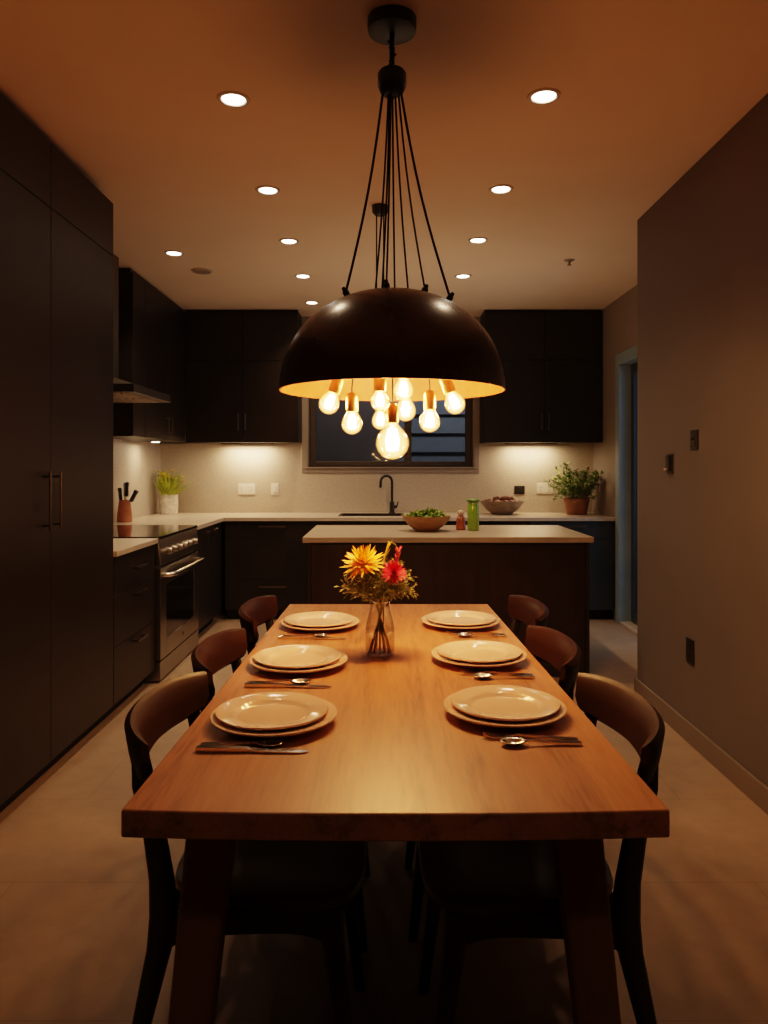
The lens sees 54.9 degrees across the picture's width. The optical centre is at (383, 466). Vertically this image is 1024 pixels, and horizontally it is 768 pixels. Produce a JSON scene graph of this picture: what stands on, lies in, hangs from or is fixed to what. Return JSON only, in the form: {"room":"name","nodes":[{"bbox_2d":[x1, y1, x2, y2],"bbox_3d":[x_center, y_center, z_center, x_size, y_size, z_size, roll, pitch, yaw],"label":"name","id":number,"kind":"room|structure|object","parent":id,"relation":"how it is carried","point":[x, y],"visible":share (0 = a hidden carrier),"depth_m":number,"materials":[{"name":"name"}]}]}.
{"room":"dining room","nodes":[
{"label":"dining room","id":0,"kind":"room"},
{"bbox_2d":[160,317,479,604],"bbox_3d":[0.000,-0.058,7.275,4.360,2.810,0.150,0,0,0],"label":"wall","id":1,"kind":"structure","parent":0,"point":[304,319],"depth_m":7.20,"materials":[{"name":"paint"}]},
{"bbox_2d":[186,310,301,443],"bbox_3d":[-1.319,-0.843,6.999,1.038,1.232,0.372,0,0,0],"label":"upper cabinet","id":2,"kind":"object","parent":1,"relation":"attached to","point":[234,358],"visible":0.94,"depth_m":6.85,"materials":[{"name":"paint"}]},
{"bbox_2d":[238,484,254,493],"bbox_3d":[-1.335,0.214,7.183,0.165,0.105,0.011,0,0,0],"label":"wall outlet","id":3,"kind":"object","parent":1,"relation":"attached to","point":[242,488],"visible":1,"depth_m":7.18,"materials":[{"name":"white plastic"}]},
{"bbox_2d":[271,483,278,494],"bbox_3d":[-1.060,0.214,7.182,0.075,0.115,0.012,0,0,0],"label":"light switch","id":4,"kind":"object","parent":1,"relation":"attached to","point":[274,486],"visible":1,"depth_m":7.18,"materials":[{"name":"white plastic"}]},
{"bbox_2d":[161,444,592,512],"bbox_3d":[-0.075,0.107,7.194,4.210,0.669,0.012,0,0,0],"label":"backsplash","id":5,"kind":"structure","parent":1,"relation":"attached to","point":[216,471],"depth_m":7.19,"materials":[{"name":"stone"}]},
{"bbox_2d":[302,397,478,472],"bbox_3d":[0.064,-0.467,7.260,1.722,1.053,0.180,0,0,0],"label":"window","id":6,"kind":"structure","parent":1,"relation":"in","point":[406,466],"depth_m":7.20,"materials":[{"name":"paint"}]},
{"bbox_2d":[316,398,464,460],"bbox_3d":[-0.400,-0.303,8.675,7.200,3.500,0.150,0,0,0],"label":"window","id":7,"kind":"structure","parent":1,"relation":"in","point":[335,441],"depth_m":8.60,"materials":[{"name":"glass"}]},
{"bbox_2d":[480,310,601,443],"bbox_3d":[1.478,-0.843,6.999,1.087,1.232,0.372,0,0,0],"label":"upper cabinet","id":8,"kind":"object","parent":1,"relation":"attached to","point":[551,360],"visible":0.94,"depth_m":6.85,"materials":[{"name":"paint"}]},
{"bbox_2d":[537,483,552,493],"bbox_3d":[1.562,0.209,7.183,0.155,0.100,0.011,0,0,0],"label":"wall outlet","id":9,"kind":"object","parent":1,"relation":"attached to","point":[542,488],"visible":0.94,"depth_m":7.18,"materials":[{"name":"white plastic"}]},
{"bbox_2d":[0,0,767,316],"bbox_3d":[-0.075,-1.513,2.500,4.510,0.100,9.700,0,0,0],"label":"ceiling","id":10,"kind":"structure","parent":0,"point":[127,91],"depth_m":3.18,"materials":[{"name":"paint"}]},
{"bbox_2d":[164,250,183,255],"bbox_3d":[-1.436,-1.460,5.060,0.132,0.006,0.132,0,0,0],"label":"recessed light","id":11,"kind":"object","parent":10,"relation":"in","point":[168,252],"visible":1,"depth_m":5.05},
{"bbox_2d":[191,268,212,274],"bbox_3d":[-1.360,-1.457,5.520,0.160,0.012,0.160,0,0,0],"label":"ceiling speaker","id":12,"kind":"object","parent":10,"relation":"attached to","point":[203,271],"visible":1,"depth_m":5.49},
{"bbox_2d":[217,91,249,107],"bbox_3d":[-0.598,-1.460,2.942,0.132,0.006,0.132,0,0,0],"label":"recessed light","id":13,"kind":"object","parent":10,"relation":"in","point":[234,99],"visible":1,"depth_m":2.94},
{"bbox_2d":[255,185,279,194],"bbox_3d":[-0.613,-1.460,3.908,0.132,0.006,0.132,0,0,0],"label":"recessed light","id":14,"kind":"object","parent":10,"relation":"in","point":[264,189],"visible":1,"depth_m":3.90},
{"bbox_2d":[279,238,298,244],"bbox_3d":[-0.615,-1.460,4.790,0.132,0.006,0.132,0,0,0],"label":"recessed light","id":15,"kind":"object","parent":10,"relation":"in","point":[289,241],"visible":1,"depth_m":4.79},
{"bbox_2d":[372,203,387,283],"bbox_3d":[-0.022,-1.058,4.150,0.120,0.810,0.120,0,0,0],"label":"pendant light","id":16,"kind":"object","parent":10,"relation":"hanging from","point":[376,208],"visible":0.37,"depth_m":4.14,"materials":[{"name":"black metal"}]},
{"bbox_2d":[279,4,504,459],"bbox_3d":[0.026,-0.743,2.420,0.732,1.440,0.732,0,0,28],"label":"dome pendant light","id":17,"kind":"object","parent":10,"relation":"hanging from","point":[383,344],"visible":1,"depth_m":2.22,"materials":[{"name":"black metal"}]},
{"bbox_2d":[328,379,344,394],"bbox_3d":[-0.153,-0.386,2.400,0.056,0.306,0.040,0,0,0],"label":"socket","id":18,"kind":"object","parent":17,"relation":"attached to","point":[335,387],"depth_m":2.38,"materials":[{"name":"gold metal"}]},
{"bbox_2d":[346,379,357,411],"bbox_3d":[-0.096,-0.366,2.380,0.055,0.378,0.040,0,0,0],"label":"socket","id":19,"kind":"object","parent":17,"relation":"attached to","point":[351,398],"depth_m":2.36,"materials":[{"name":"gold metal"}]},
{"bbox_2d":[374,378,385,391],"bbox_3d":[-0.013,-0.402,2.360,0.040,0.322,0.040,0,0,0],"label":"socket","id":20,"kind":"object","parent":17,"relation":"attached to","point":[379,383],"depth_m":2.34,"materials":[{"name":"gold metal"}]},
{"bbox_2d":[375,392,385,411],"bbox_3d":[-0.012,-0.374,2.534,0.040,0.365,0.052,0,0,0],"label":"bulb","id":21,"kind":"object","parent":17,"relation":"attached to","point":[379,409],"depth_m":2.53,"materials":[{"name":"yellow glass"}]},
{"bbox_2d":[386,378,398,423],"bbox_3d":[0.027,-0.350,2.341,0.040,0.424,0.042,0,0,0],"label":"socket","id":22,"kind":"object","parent":17,"relation":"attached to","point":[392,409],"depth_m":2.32,"materials":[{"name":"gold metal"}]},
{"bbox_2d":[400,380,410,398],"bbox_3d":[0.073,-0.395,2.525,0.040,0.325,0.050,0,0,0],"label":"socket","id":23,"kind":"object","parent":17,"relation":"attached to","point":[408,396],"depth_m":2.51,"materials":[{"name":"glass"}]},
{"bbox_2d":[423,379,435,409],"bbox_3d":[0.141,-0.370,2.380,0.053,0.373,0.040,0,0,0],"label":"socket","id":24,"kind":"object","parent":17,"relation":"attached to","point":[429,398],"depth_m":2.36,"materials":[{"name":"gold metal"}]},
{"bbox_2d":[439,379,454,394],"bbox_3d":[0.204,-0.386,2.400,0.055,0.306,0.040,0,0,0],"label":"socket","id":25,"kind":"object","parent":17,"relation":"attached to","point":[447,386],"depth_m":2.38,"materials":[{"name":"gold metal"}]},
{"bbox_2d":[468,237,487,243],"bbox_3d":[0.606,-1.460,4.770,0.132,0.006,0.132,0,0,0],"label":"recessed light","id":26,"kind":"object","parent":10,"relation":"in","point":[475,240],"visible":1,"depth_m":4.77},
{"bbox_2d":[488,184,513,193],"bbox_3d":[0.616,-1.460,3.894,0.132,0.006,0.132,0,0,0],"label":"recessed light","id":27,"kind":"object","parent":10,"relation":"in","point":[500,188],"visible":1,"depth_m":3.89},
{"bbox_2d":[527,87,560,104],"bbox_3d":[0.631,-1.460,2.918,0.132,0.006,0.132,0,0,0],"label":"recessed light","id":28,"kind":"object","parent":10,"relation":"in","point":[547,95],"visible":1,"depth_m":2.91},
{"bbox_2d":[0,605,767,1023],"bbox_3d":[-0.075,1.397,2.500,4.510,0.100,9.700,0,0,0],"label":"floor","id":29,"kind":"structure","parent":0,"point":[74,891],"depth_m":2.18,"materials":[{"name":"stone"}]},
{"bbox_2d":[0,94,112,812],"bbox_3d":[-1.776,-0.057,3.158,0.788,2.808,1.455,0,0,0],"label":"tall cabinet","id":30,"kind":"object","parent":29,"relation":"on","point":[56,227],"visible":1,"depth_m":3.15,"materials":[{"name":"paint"}]},
{"bbox_2d":[99,544,154,722],"bbox_3d":[-1.772,0.910,4.237,0.776,0.873,0.695,0,0,0],"label":"base cabinet","id":31,"kind":"object","parent":29,"relation":"on","point":[133,572],"visible":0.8,"depth_m":4.18,"materials":[{"name":"paint"}]},
{"bbox_2d":[113,538,157,556],"bbox_3d":[-1.783,0.457,4.237,0.766,0.030,0.695,0,0,0],"label":"countertop","id":32,"kind":"structure","parent":31,"relation":"on","point":[121,546],"depth_m":4.28,"materials":[{"name":"stone"}]},
{"bbox_2d":[113,525,204,681],"bbox_3d":[-1.728,0.885,5.075,0.824,0.900,0.950,0,0,0],"label":"oven range","id":33,"kind":"object","parent":29,"relation":"on","point":[176,560],"visible":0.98,"depth_m":4.95,"materials":[{"name":"metal"}]},
{"bbox_2d":[113,525,196,539],"bbox_3d":[-1.770,0.445,5.075,0.740,0.019,0.950,0,0,0],"label":"cooktop","id":34,"kind":"object","parent":33,"relation":"in","point":[162,532],"depth_m":5.07,"materials":[{"name":"black glass"}]},
{"bbox_2d":[143,551,193,681],"bbox_3d":[-1.782,0.894,5.075,0.715,0.881,0.944,0,0,0],"label":"oven","id":35,"kind":"object","parent":33,"relation":"in","point":[153,676],"depth_m":4.60,"materials":[{"name":"metal"}]},
{"bbox_2d":[194,522,220,633],"bbox_3d":[-1.772,0.910,6.018,0.776,0.873,0.895,0,0,0],"label":"base cabinet","id":36,"kind":"object","parent":29,"relation":"on","point":[209,538],"visible":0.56,"depth_m":6.02,"materials":[{"name":"paint"}]},
{"bbox_2d":[113,513,614,529],"bbox_3d":[-0.069,0.457,6.376,4.194,0.030,1.622,0,0,0],"label":"countertop","id":37,"kind":"structure","parent":36,"relation":"on","point":[202,520],"depth_m":6.48,"materials":[{"name":"stone"}]},
{"bbox_2d":[117,500,132,521],"bbox_3d":[-2.085,0.354,5.950,0.120,0.175,0.120,0,0,0],"label":"knife block","id":38,"kind":"object","parent":37,"relation":"on","point":[124,513],"visible":1,"depth_m":5.91,"materials":[{"name":"ceramic"}]},
{"bbox_2d":[151,469,192,513],"bbox_3d":[-1.958,0.222,6.937,0.409,0.439,0.513,0,0,0],"label":"potted plant","id":39,"kind":"object","parent":37,"relation":"on","point":[168,498],"visible":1,"depth_m":6.90,"materials":[{"name":"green plant"}]},
{"bbox_2d":[338,513,403,515],"bbox_3d":[-0.115,0.554,6.825,0.594,0.235,0.354,0,0,0],"label":"sink","id":40,"kind":"object","parent":37,"relation":"in","point":[340,514],"visible":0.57,"depth_m":6.98,"materials":[{"name":"black metal"}]},
{"bbox_2d":[379,475,397,512],"bbox_3d":[0.043,0.257,7.081,0.187,0.370,0.065,0,0,-11],"label":"tap","id":41,"kind":"object","parent":37,"relation":"on","point":[393,506],"visible":0.93,"depth_m":7.07,"materials":[{"name":"black metal"}]},
{"bbox_2d":[480,500,523,514],"bbox_3d":[1.105,0.379,6.930,0.410,0.125,0.410,0,0,0],"label":"fruit bowl","id":42,"kind":"object","parent":37,"relation":"on","point":[497,508],"visible":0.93,"depth_m":6.80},
{"bbox_2d":[543,462,603,514],"bbox_3d":[1.740,0.196,6.881,0.550,0.492,0.574,0,0,5],"label":"potted plant","id":43,"kind":"object","parent":37,"relation":"on","point":[574,505],"visible":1,"depth_m":6.82,"materials":[{"name":"green plant"}]},
{"bbox_2d":[124,671,366,1023],"bbox_3d":[-0.307,0.941,1.725,0.534,0.812,0.522,0,0,0],"label":"dining chair","id":44,"kind":"object","parent":29,"relation":"on","point":[304,888],"visible":0.56,"depth_m":1.53,"materials":[{"name":"wood"}]},
{"bbox_2d":[238,595,277,654],"bbox_3d":[-0.293,0.941,2.900,0.534,0.812,0.522,0,0,0],"label":"dining chair","id":45,"kind":"object","parent":29,"relation":"on","point":[257,611],"visible":0.23,"depth_m":2.98,"materials":[{"name":"wood"}]},
{"bbox_2d":[225,521,321,618],"bbox_3d":[-0.973,0.910,6.817,0.845,0.873,0.726,0,0,0],"label":"base cabinet","id":46,"kind":"object","parent":29,"relation":"on","point":[262,558],"visible":0.7,"depth_m":6.49,"materials":[{"name":"paint"}]},
{"bbox_2d":[191,628,369,952],"bbox_3d":[-0.303,0.941,2.255,0.534,0.812,0.522,0,0,0],"label":"dining chair","id":47,"kind":"object","parent":29,"relation":"on","point":[222,649],"visible":0.19,"depth_m":2.32,"materials":[{"name":"wood"}]},
{"bbox_2d":[322,521,445,524],"bbox_3d":[0.002,0.911,6.817,1.097,0.871,0.726,0,0,0],"label":"base cabinet","id":48,"kind":"object","parent":29,"relation":"on","point":[323,522],"visible":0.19,"depth_m":6.49,"materials":[{"name":"paint"}]},
{"bbox_2d":[121,604,669,1023],"bbox_3d":[0.020,0.972,2.249,0.957,0.750,1.951,0,0,0],"label":"dining table","id":49,"kind":"object","parent":29,"relation":"on","point":[392,764],"visible":0.73,"depth_m":1.41,"materials":[{"name":"brown wood"}]},
{"bbox_2d":[200,739,281,746],"bbox_3d":[-0.304,0.591,1.579,0.176,0.011,0.038,0,0,1],"label":"spoon","id":50,"kind":"object","parent":49,"relation":"on","point":[264,742],"visible":0.99,"depth_m":1.58,"materials":[{"name":"metal"}]},
{"bbox_2d":[255,739,281,746],"bbox_3d":[-0.246,0.591,1.579,0.059,0.010,0.038,0,0,1],"label":"bowl","id":51,"kind":"object","parent":50,"relation":"on","point":[264,742],"depth_m":1.59,"materials":[{"name":"metal"}]},
{"bbox_2d":[196,745,307,752],"bbox_3d":[-0.276,0.592,1.551,0.236,0.010,0.021,0,0,2],"label":"table knife","id":52,"kind":"object","parent":49,"relation":"on","point":[200,748],"visible":1,"depth_m":1.55,"materials":[{"name":"metal"}]},
{"bbox_2d":[210,698,336,736],"bbox_3d":[-0.256,0.585,1.728,0.294,0.023,0.294,0,0,0],"label":"charger plate","id":53,"kind":"object","parent":49,"relation":"on","point":[330,715],"visible":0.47,"depth_m":1.64,"materials":[{"name":"ceramic"}]},
{"bbox_2d":[215,692,327,730],"bbox_3d":[-0.262,0.577,1.734,0.262,0.023,0.262,0,0,0],"label":"dinner plate","id":54,"kind":"object","parent":53,"relation":"on","point":[265,711],"visible":1,"depth_m":1.75,"materials":[{"name":"ceramic"}]},
{"bbox_2d":[247,678,310,683],"bbox_3d":[-0.288,0.591,2.034,0.176,0.011,0.038,0,0,1],"label":"spoon","id":55,"kind":"object","parent":49,"relation":"on","point":[302,680],"visible":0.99,"depth_m":2.03,"materials":[{"name":"metal"}]},
{"bbox_2d":[290,678,310,683],"bbox_3d":[-0.230,0.591,2.034,0.059,0.010,0.038,0,0,1],"label":"bowl","id":56,"kind":"object","parent":55,"relation":"on","point":[297,681],"depth_m":2.04,"materials":[{"name":"metal"}]},
{"bbox_2d":[244,682,331,687],"bbox_3d":[-0.260,0.592,2.006,0.236,0.010,0.021,0,0,2],"label":"table knife","id":57,"kind":"object","parent":49,"relation":"on","point":[247,684],"visible":1,"depth_m":2.00,"materials":[{"name":"metal"}]},
{"bbox_2d":[249,651,347,673],"bbox_3d":[-0.256,0.585,2.222,0.294,0.023,0.294,0,0,0],"label":"charger plate","id":58,"kind":"object","parent":49,"relation":"on","point":[343,658],"visible":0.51,"depth_m":2.13,"materials":[{"name":"ceramic"}]},
{"bbox_2d":[254,645,340,669],"bbox_3d":[-0.260,0.577,2.228,0.262,0.023,0.262,0,0,0],"label":"dinner plate","id":59,"kind":"object","parent":58,"relation":"on","point":[288,657],"visible":1,"depth_m":2.25,"materials":[{"name":"ceramic"}]},
{"bbox_2d":[278,635,345,639],"bbox_3d":[-0.249,0.592,2.566,0.236,0.010,0.021,0,0,2],"label":"table knife","id":60,"kind":"object","parent":49,"relation":"on","point":[279,636],"visible":1,"depth_m":2.56,"materials":[{"name":"metal"}]},
{"bbox_2d":[280,616,358,631],"bbox_3d":[-0.239,0.585,2.765,0.294,0.023,0.294,0,0,0],"label":"charger plate","id":61,"kind":"object","parent":49,"relation":"on","point":[355,621],"visible":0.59,"depth_m":2.68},
{"bbox_2d":[284,611,353,627],"bbox_3d":[-0.243,0.577,2.771,0.262,0.023,0.262,0,0,0],"label":"dinner plate","id":62,"kind":"object","parent":61,"relation":"on","point":[317,619],"visible":0.95,"depth_m":2.80,"materials":[{"name":"ceramic"}]},
{"bbox_2d":[365,601,394,653],"bbox_3d":[-0.013,0.512,2.360,0.094,0.170,0.094,0,0,0],"label":"glass vase","id":63,"kind":"object","parent":49,"relation":"on","point":[389,601],"visible":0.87,"depth_m":2.35,"materials":[{"name":"glass"}]},
{"bbox_2d":[334,575,390,650],"bbox_3d":[-0.067,0.462,2.349,0.180,0.246,0.089,0,0,0],"label":"sprig","id":64,"kind":"object","parent":63,"relation":"in","point":[351,585],"visible":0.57,"depth_m":2.34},
{"bbox_2d":[343,543,385,649],"bbox_3d":[-0.068,0.413,2.333,0.147,0.344,0.130,0,0,0],"label":"flower","id":65,"kind":"object","parent":63,"relation":"in","point":[363,560],"visible":0.98,"depth_m":2.33,"materials":[{"name":"yellow plant"}]},
{"bbox_2d":[350,585,385,647],"bbox_3d":[-0.048,0.473,2.333,0.130,0.226,0.096,0,0,-11],"label":"sprig","id":66,"kind":"object","parent":63,"relation":"in","point":[361,592],"visible":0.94,"depth_m":2.31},
{"bbox_2d":[357,571,387,613],"bbox_3d":[-0.034,0.456,2.327,0.120,0.260,0.086,0,0,-38],"label":"sprig","id":67,"kind":"object","parent":63,"relation":"in","point":[368,583],"visible":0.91,"depth_m":2.31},
{"bbox_2d":[355,568,389,651],"bbox_3d":[-0.049,0.434,2.361,0.136,0.303,0.084,0,0,0],"label":"sprig","id":68,"kind":"object","parent":63,"relation":"in","point":[367,575],"visible":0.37,"depth_m":2.35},
{"bbox_2d":[368,552,386,611],"bbox_3d":[-0.017,0.431,2.376,0.085,0.309,0.099,0,0,0],"label":"sprig","id":69,"kind":"object","parent":63,"relation":"in","point":[378,568],"visible":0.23,"depth_m":2.37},
{"bbox_2d":[370,573,394,613],"bbox_3d":[-0.005,0.455,2.328,0.087,0.260,0.107,0,0,0],"label":"sprig","id":70,"kind":"object","parent":63,"relation":"in","point":[383,586],"visible":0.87,"depth_m":2.32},
{"bbox_2d":[370,580,407,651],"bbox_3d":[0.028,0.466,2.333,0.127,0.239,0.083,0,0,40],"label":"sprig","id":71,"kind":"object","parent":63,"relation":"in","point":[394,585],"visible":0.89,"depth_m":2.33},
{"bbox_2d":[373,560,407,649],"bbox_3d":[0.022,0.436,2.325,0.114,0.298,0.088,0,0,0],"label":"flower","id":72,"kind":"object","parent":63,"relation":"in","point":[391,569],"visible":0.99,"depth_m":2.31,"materials":[{"name":"red plant"}]},
{"bbox_2d":[379,557,404,652],"bbox_3d":[0.019,0.435,2.376,0.115,0.301,0.088,0,0,-13],"label":"sprig","id":73,"kind":"object","parent":63,"relation":"in","point":[391,559],"visible":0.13,"depth_m":2.35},
{"bbox_2d":[374,569,414,652],"bbox_3d":[0.039,0.452,2.370,0.143,0.268,0.094,0,0,0],"label":"sprig","id":74,"kind":"object","parent":63,"relation":"in","point":[410,578],"visible":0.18,"depth_m":2.35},
{"bbox_2d":[379,578,418,652],"bbox_3d":[0.047,0.468,2.350,0.128,0.235,0.095,0,0,0],"label":"sprig","id":75,"kind":"object","parent":63,"relation":"in","point":[408,589],"visible":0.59,"depth_m":2.34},
{"bbox_2d":[421,615,499,630],"bbox_3d":[0.287,0.585,2.788,0.294,0.023,0.294,0,0,0],"label":"charger plate","id":76,"kind":"object","parent":49,"relation":"on","point":[424,619],"visible":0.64,"depth_m":2.70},
{"bbox_2d":[426,610,495,626],"bbox_3d":[0.291,0.577,2.794,0.262,0.023,0.262,0,0,0],"label":"dinner plate","id":77,"kind":"object","parent":76,"relation":"on","point":[453,618],"visible":0.98,"depth_m":2.82,"materials":[{"name":"ceramic"}]},
{"bbox_2d":[431,646,526,667],"bbox_3d":[0.292,0.585,2.283,0.294,0.023,0.294,0,0,0],"label":"charger plate","id":78,"kind":"object","parent":49,"relation":"on","point":[434,653],"visible":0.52,"depth_m":2.19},
{"bbox_2d":[437,640,521,663],"bbox_3d":[0.295,0.577,2.289,0.262,0.023,0.262,0,0,0],"label":"dinner plate","id":79,"kind":"object","parent":78,"relation":"on","point":[466,651],"visible":0.99,"depth_m":2.31,"materials":[{"name":"ceramic"}]},
{"bbox_2d":[456,633,505,636],"bbox_3d":[0.341,0.591,2.598,0.176,0.011,0.038,0,0,-1],"label":"spoon","id":80,"kind":"object","parent":49,"relation":"on","point":[458,634],"visible":1,"depth_m":2.59,"materials":[{"name":"metal"}]},
{"bbox_2d":[460,670,532,674],"bbox_3d":[0.322,0.590,2.120,0.205,0.010,0.023,0,0,5],"label":"fork","id":81,"kind":"object","parent":49,"relation":"on","point":[461,671],"visible":0.98,"depth_m":2.12,"materials":[{"name":"metal"}]},
{"bbox_2d":[473,673,534,678],"bbox_3d":[0.338,0.591,2.088,0.176,0.011,0.038,0,0,-1],"label":"spoon","id":82,"kind":"object","parent":49,"relation":"on","point":[478,675],"visible":1,"depth_m":2.09,"materials":[{"name":"metal"}]},
{"bbox_2d":[473,673,493,678],"bbox_3d":[0.280,0.591,2.087,0.059,0.010,0.038,0,0,-1],"label":"bowl","id":83,"kind":"object","parent":82,"relation":"on","point":[479,675],"depth_m":2.10,"materials":[{"name":"metal"}]},
{"bbox_2d":[443,693,566,727],"bbox_3d":[0.290,0.585,1.785,0.294,0.023,0.294,0,0,0],"label":"charger plate","id":84,"kind":"object","parent":49,"relation":"on","point":[447,704],"visible":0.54,"depth_m":1.69,"materials":[{"name":"ceramic"}]},
{"bbox_2d":[451,685,560,721],"bbox_3d":[0.293,0.577,1.791,0.262,0.023,0.262,0,0,0],"label":"dinner plate","id":85,"kind":"object","parent":84,"relation":"on","point":[505,703],"visible":1,"depth_m":1.81,"materials":[{"name":"ceramic"}]},
{"bbox_2d":[483,732,577,740],"bbox_3d":[0.320,0.590,1.620,0.205,0.010,0.023,0,0,5],"label":"fork","id":86,"kind":"object","parent":49,"relation":"on","point":[490,735],"visible":1,"depth_m":1.62,"materials":[{"name":"metal"}]},
{"bbox_2d":[500,737,581,745],"bbox_3d":[0.336,0.591,1.588,0.176,0.011,0.038,0,0,-1],"label":"spoon","id":87,"kind":"object","parent":49,"relation":"on","point":[513,741],"visible":1,"depth_m":1.59,"materials":[{"name":"metal"}]},
{"bbox_2d":[500,737,526,745],"bbox_3d":[0.278,0.591,1.587,0.059,0.010,0.038,0,0,-1],"label":"bowl","id":88,"kind":"object","parent":87,"relation":"on","point":[513,741],"depth_m":1.59,"materials":[{"name":"metal"}]},
{"bbox_2d":[303,525,593,676],"bbox_3d":[0.406,0.894,5.147,1.839,0.905,0.965,0,0,0],"label":"kitchen island","id":89,"kind":"object","parent":29,"relation":"on","point":[548,564],"visible":0.62,"depth_m":4.74,"materials":[{"name":"brown wood"}]},
{"bbox_2d":[303,525,593,542],"bbox_3d":[0.406,0.461,5.147,1.839,0.037,0.965,0,0,0],"label":"island countertop","id":90,"kind":"structure","parent":89,"relation":"on","point":[320,533],"depth_m":4.78,"materials":[{"name":"stone"}]},
{"bbox_2d":[402,515,450,531],"bbox_3d":[0.293,0.389,5.120,0.340,0.105,0.340,0,0,0],"label":"salad bowl","id":91,"kind":"object","parent":90,"relation":"on","point":[422,524],"visible":0.92,"depth_m":5.01,"materials":[{"name":"brown wood"}]},
{"bbox_2d":[404,507,449,520],"bbox_3d":[0.290,0.343,5.123,0.324,0.139,0.332,0,0,0],"label":"salad leaves","id":92,"kind":"object","parent":91,"relation":"in","point":[428,512],"visible":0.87,"depth_m":5.07,"materials":[{"name":"green plant"}]},
{"bbox_2d":[456,510,465,529],"bbox_3d":[0.541,0.372,5.210,0.070,0.139,0.070,0,0,0],"label":"sauce bottle","id":93,"kind":"object","parent":90,"relation":"on","point":[460,520],"visible":1,"depth_m":5.19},
{"bbox_2d":[467,499,479,530],"bbox_3d":[0.622,0.331,5.160,0.094,0.221,0.094,0,0,0],"label":"bottle","id":94,"kind":"object","parent":90,"relation":"on","point":[473,507],"visible":1,"depth_m":5.13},
{"bbox_2d":[446,521,529,524],"bbox_3d":[0.919,0.910,6.817,0.732,0.873,0.726,0,0,0],"label":"base cabinet","id":95,"kind":"object","parent":29,"relation":"on","point":[448,522],"visible":0.16,"depth_m":6.49,"materials":[{"name":"paint"}]},
{"bbox_2d":[405,625,580,941],"bbox_3d":[0.327,0.941,2.300,0.534,0.812,0.522,0,0,0],"label":"dining chair","id":96,"kind":"object","parent":29,"relation":"on","point":[553,647],"visible":0.29,"depth_m":2.29,"materials":[{"name":"wood"}]},
{"bbox_2d":[507,595,548,636],"bbox_3d":[0.368,0.941,2.908,0.534,0.812,0.522,0,0,0],"label":"dining chair","id":97,"kind":"object","parent":29,"relation":"on","point":[526,610],"visible":0.15,"depth_m":3.04,"materials":[{"name":"wood"}]},
{"bbox_2d":[418,673,664,1023],"bbox_3d":[0.347,0.941,1.712,0.534,0.812,0.522,0,0,0],"label":"dining chair","id":98,"kind":"object","parent":29,"relation":"on","point":[485,890],"visible":0.58,"depth_m":1.52,"materials":[{"name":"wood"}]},
{"bbox_2d":[530,521,613,618],"bbox_3d":[1.654,0.910,6.817,0.732,0.873,0.726,0,0,0],"label":"base cabinet","id":99,"kind":"object","parent":29,"relation":"on","point":[602,549],"visible":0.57,"depth_m":6.49,"materials":[{"name":"wood"}]},
{"bbox_2d":[593,285,636,619],"bbox_3d":[2.105,-0.058,5.790,0.150,2.810,2.820,0,0,0],"label":"wall","id":100,"kind":"structure","parent":0,"point":[619,318],"depth_m":6.66,"materials":[{"name":"paint"}]},
{"bbox_2d":[615,345,636,634],"bbox_3d":[2.097,0.187,5.835,0.166,2.320,1.220,0,0,0],"label":"door","id":101,"kind":"structure","parent":100,"relation":"in","point":[625,361],"depth_m":6.35,"materials":[{"name":"paint"}]},
{"bbox_2d":[637,93,767,786],"bbox_3d":[1.839,-0.058,1.090,0.682,2.810,6.580,0,0,0],"label":"wall","id":102,"kind":"structure","parent":0,"point":[702,246],"depth_m":3.37,"materials":[{"name":"paint"}]},
{"bbox_2d":[664,454,672,473],"bbox_3d":[1.482,-0.016,3.865,0.032,0.105,0.078,0,0,0],"label":"light switch","id":103,"kind":"object","parent":102,"relation":"attached to","point":[669,458],"visible":1,"depth_m":3.84,"materials":[{"name":"black plastic"}]},
{"bbox_2d":[686,637,693,665],"bbox_3d":[1.492,0.899,3.612,0.011,0.122,0.085,0,0,0],"label":"wall outlet","id":104,"kind":"object","parent":102,"relation":"attached to","point":[689,642],"visible":1,"depth_m":3.60,"materials":[{"name":"black plastic"}]},
{"bbox_2d":[690,429,697,449],"bbox_3d":[1.486,-0.130,3.563,0.022,0.098,0.082,0,0,0],"label":"light switch","id":105,"kind":"object","parent":102,"relation":"attached to","point":[693,433],"visible":1,"depth_m":3.55,"materials":[{"name":"black plastic"}]},
{"bbox_2d":[634,677,767,814],"bbox_3d":[1.757,1.297,1.097,0.546,0.100,6.594,0,0,0],"label":"baseboard","id":106,"kind":"structure","parent":102,"relation":"attached to","point":[752,787],"depth_m":3.36,"materials":[{"name":"paint"}]},
{"bbox_3d":[-2.255,-0.058,2.500,0.150,2.810,9.700,0,0,0],"label":"wall","id":107,"kind":"structure","parent":0,"visible":0},
{"bbox_2d":[113,268,144,437],"bbox_3d":[-2.002,-0.843,5.562,0.325,1.232,0.275,0,0,0],"label":"upper cabinet","id":108,"kind":"object","parent":107,"relation":"attached to","point":[128,418],"visible":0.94,"depth_m":5.43,"materials":[{"name":"paint"}]},
{"bbox_2d":[113,439,160,521],"bbox_3d":[-2.174,-0.005,5.559,0.012,0.895,3.258,0,0,0],"label":"backsplash","id":109,"kind":"structure","parent":107,"relation":"attached to","point":[136,463],"depth_m":6.54,"materials":[{"name":"stone"}]},
{"bbox_2d":[113,254,170,402],"bbox_3d":[-1.861,-0.961,5.003,0.612,1.000,0.805,0,0,0],"label":"hood","id":110,"kind":"object","parent":107,"relation":"attached to","point":[123,391],"visible":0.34,"depth_m":5.09,"materials":[{"name":"metal"}]},
{"bbox_2d":[113,278,184,441],"bbox_3d":[-1.984,-0.843,6.276,0.362,1.232,1.145,0,0,0],"label":"upper cabinet","id":111,"kind":"object","parent":107,"relation":"attached to","point":[164,319],"visible":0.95,"depth_m":6.17,"materials":[{"name":"paint"}]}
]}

